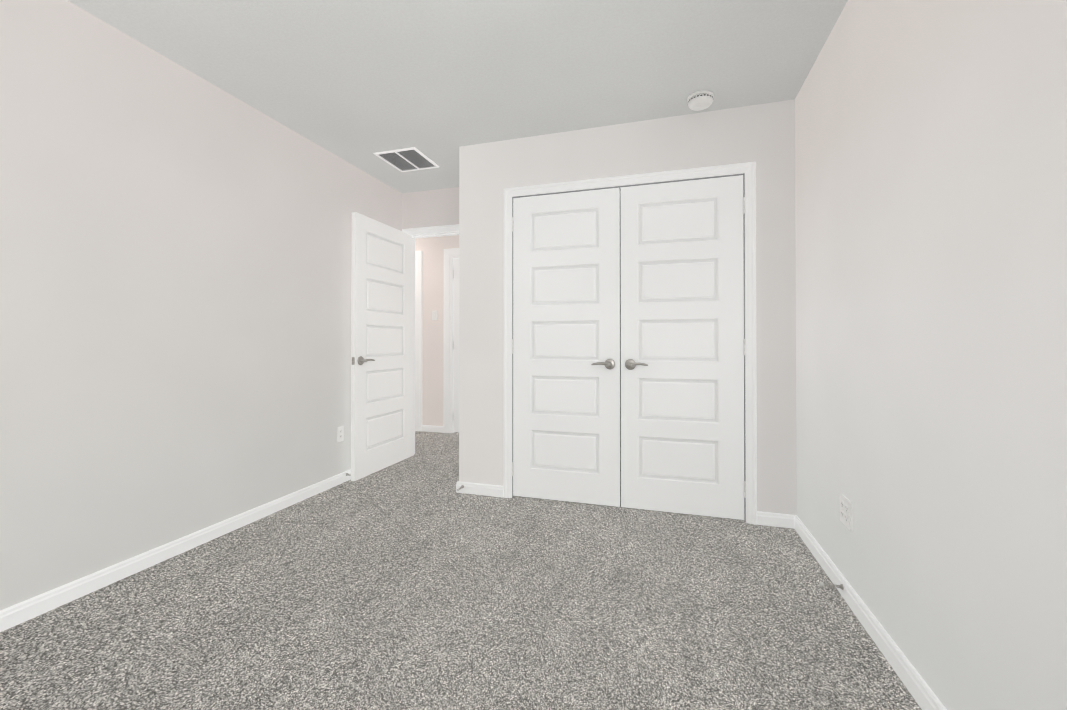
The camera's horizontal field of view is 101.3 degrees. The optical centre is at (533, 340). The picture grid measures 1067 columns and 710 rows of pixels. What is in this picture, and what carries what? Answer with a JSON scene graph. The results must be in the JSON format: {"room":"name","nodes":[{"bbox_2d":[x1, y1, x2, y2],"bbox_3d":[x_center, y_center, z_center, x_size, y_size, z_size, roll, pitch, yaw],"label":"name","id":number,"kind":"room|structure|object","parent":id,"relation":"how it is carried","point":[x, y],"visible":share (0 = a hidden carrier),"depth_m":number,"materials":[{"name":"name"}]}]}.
{"room":"empty bedroom","nodes":[
{"label":"empty bedroom","id":0,"kind":"room"},
{"bbox_2d":[0,0,401,610],"bbox_3d":[-1.888,-0.161,1.983,0.124,2.440,4.570,0,0,17],"label":"wall","id":1,"kind":"structure","parent":0,"point":[175,290],"depth_m":2.06,"materials":[{"name":"paint"}]},
{"bbox_2d":[0,469,350,631],"bbox_3d":[-1.828,1.023,1.958,0.028,0.072,4.350,0,0,17],"label":"baseboard","id":2,"kind":"structure","parent":1,"relation":"attached to","point":[21,612],"depth_m":2.03,"materials":[{"name":"paint"}]},
{"bbox_2d":[337,426,343,441],"bbox_3d":[-1.444,0.700,3.275,0.008,0.114,0.070,0,0,17],"label":"outlet","id":3,"kind":"object","parent":1,"relation":"attached to","point":[340,433],"visible":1,"depth_m":3.27,"materials":[{"name":"white plastic"}]},
{"bbox_2d":[402,187,458,228],"bbox_3d":[0.256,-0.150,3.671,3.046,2.440,0.110,0,0,17],"label":"wall","id":4,"kind":"structure","parent":0,"point":[432,208],"depth_m":3.98,"materials":[{"name":"paint"}]},
{"bbox_2d":[351,212,411,480],"bbox_3d":[-1.222,0.046,3.654,0.096,2.025,0.779,0,0,17],"label":"entry door","id":5,"kind":"structure","parent":4,"relation":"in","point":[381,362],"depth_m":3.58,"materials":[{"name":"paint"}]},
{"bbox_2d":[402,224,458,455],"bbox_3d":[-0.768,0.021,3.975,0.888,2.102,0.149,0,0,17],"label":"door frame","id":6,"kind":"structure","parent":4,"relation":"attached to","point":[437,231],"depth_m":4.07,"materials":[{"name":"paint"}]},
{"bbox_2d":[415,235,458,425],"bbox_3d":[-0.173,-0.141,4.947,5.000,2.440,0.110,0,0,17],"label":"wall","id":7,"kind":"structure","parent":0,"point":[432,249],"depth_m":5.19,"materials":[{"name":"paint"}]},
{"bbox_2d":[421,425,443,432],"bbox_3d":[-1.193,1.044,5.178,0.293,0.072,0.015,0,0,17],"label":"baseboard","id":8,"kind":"structure","parent":7,"relation":"attached to","point":[427,428],"depth_m":5.17,"materials":[{"name":"paint"}]},
{"bbox_2d":[432,310,436,319],"bbox_3d":[-1.173,-0.300,5.184,0.070,0.114,0.010,0,0,17],"label":"hall light switch","id":9,"kind":"object","parent":7,"relation":"attached to","point":[434,314],"visible":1,"depth_m":5.18,"materials":[{"name":"white plastic"}]},
{"bbox_2d":[415,248,458,432],"bbox_3d":[-1.177,0.003,5.236,2.353,2.156,0.130,0,0,17],"label":"door frame","id":10,"kind":"structure","parent":7,"relation":"attached to","point":[451,255],"depth_m":5.13,"materials":[{"name":"paint"}]},
{"bbox_2d":[453,259,458,431],"bbox_3d":[-0.563,0.055,4.996,0.805,2.025,0.093,0,0,17],"label":"hall door","id":11,"kind":"structure","parent":7,"relation":"in","point":[456,356],"depth_m":5.11,"materials":[{"name":"paint"}]},
{"bbox_2d":[68,0,847,192],"bbox_3d":[-0.873,-1.404,2.263,5.800,0.050,5.670,0,0,17],"label":"ceiling","id":12,"kind":"structure","parent":0,"point":[360,83],"depth_m":2.15,"materials":[{"name":"paint"}]},
{"bbox_2d":[374,147,438,171],"bbox_3d":[-0.957,-1.367,3.326,0.345,0.010,0.362,0,0,17],"label":"ceiling vent","id":13,"kind":"object","parent":12,"relation":"in","point":[408,159],"visible":0.98,"depth_m":3.31,"materials":[{"name":"white metal"}]},
{"bbox_2d":[687,90,713,110],"bbox_3d":[0.944,-1.350,2.477,0.140,0.056,0.140,0,0,17],"label":"smoke detector","id":14,"kind":"object","parent":12,"relation":"attached to","point":[700,100],"visible":1,"depth_m":2.44,"materials":[{"name":"white plastic"}]},
{"bbox_2d":[0,431,921,709],"bbox_3d":[-0.873,1.086,2.246,5.800,0.050,5.670,0,0,17],"label":"floor","id":15,"kind":"structure","parent":0,"point":[416,581],"depth_m":1.66,"materials":[{"name":"carpet"}]},
{"bbox_2d":[459,99,796,515],"bbox_3d":[0.499,-0.155,2.842,2.105,2.440,0.110,0,0,17],"label":"wall","id":16,"kind":"structure","parent":0,"point":[762,136],"depth_m":2.73,"materials":[{"name":"paint"}]},
{"bbox_2d":[456,481,459,492],"bbox_3d":[-0.430,1.033,3.424,0.015,0.072,0.739,0,0,17],"label":"baseboard","id":17,"kind":"structure","parent":16,"relation":"attached to","point":[457,483],"depth_m":3.07,"materials":[{"name":"paint"}]},
{"bbox_2d":[460,482,503,496],"bbox_3d":[-0.362,1.030,3.027,0.333,0.072,0.016,0,0,17],"label":"baseboard","id":18,"kind":"structure","parent":16,"relation":"attached to","point":[469,488],"depth_m":3.02,"materials":[{"name":"paint"}]},
{"bbox_2d":[512,188,619,506],"bbox_3d":[0.196,0.040,2.866,0.721,2.025,0.093,0,0,17],"label":"closet door","id":19,"kind":"structure","parent":16,"relation":"in","point":[566,346],"depth_m":2.87,"materials":[{"name":"paint"}]},
{"bbox_2d":[504,162,756,524],"bbox_3d":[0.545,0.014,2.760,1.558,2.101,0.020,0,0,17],"label":"trim","id":20,"kind":"structure","parent":16,"relation":"attached to","point":[748,169],"depth_m":2.61,"materials":[{"name":"paint"}]},
{"bbox_2d":[620,175,745,519],"bbox_3d":[0.895,0.039,2.658,0.722,2.025,0.093,0,0,17],"label":"closet door","id":21,"kind":"structure","parent":16,"relation":"in","point":[682,346],"depth_m":2.67,"materials":[{"name":"paint"}]},
{"bbox_2d":[795,0,1066,709],"bbox_3d":[1.130,-0.167,1.083,0.110,2.440,4.570,0,0,17],"label":"wall","id":22,"kind":"structure","parent":0,"point":[931,264],"depth_m":1.17,"materials":[{"name":"paint"}]},
{"bbox_2d":[840,494,851,530],"bbox_3d":[1.285,0.706,1.803,0.008,0.114,0.116,0,0,17],"label":"outlet","id":23,"kind":"object","parent":22,"relation":"attached to","point":[845,511],"visible":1,"depth_m":1.79,"materials":[{"name":"white plastic"}]},
{"bbox_2d":[788,514,946,709],"bbox_3d":[0.966,1.015,0.746,0.015,0.072,3.626,0,0,17],"label":"baseboard","id":24,"kind":"structure","parent":22,"relation":"attached to","point":[882,639],"depth_m":1.53,"materials":[{"name":"paint"}]},
{"bbox_2d":[819,582,843,589],"bbox_3d":[1.235,1.016,1.816,0.083,0.022,0.022,0,0,17],"label":"door stop","id":25,"kind":"object","parent":24,"relation":"attached to","point":[832,585],"visible":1,"depth_m":1.81,"materials":[{"name":"grey metal"}]}
]}

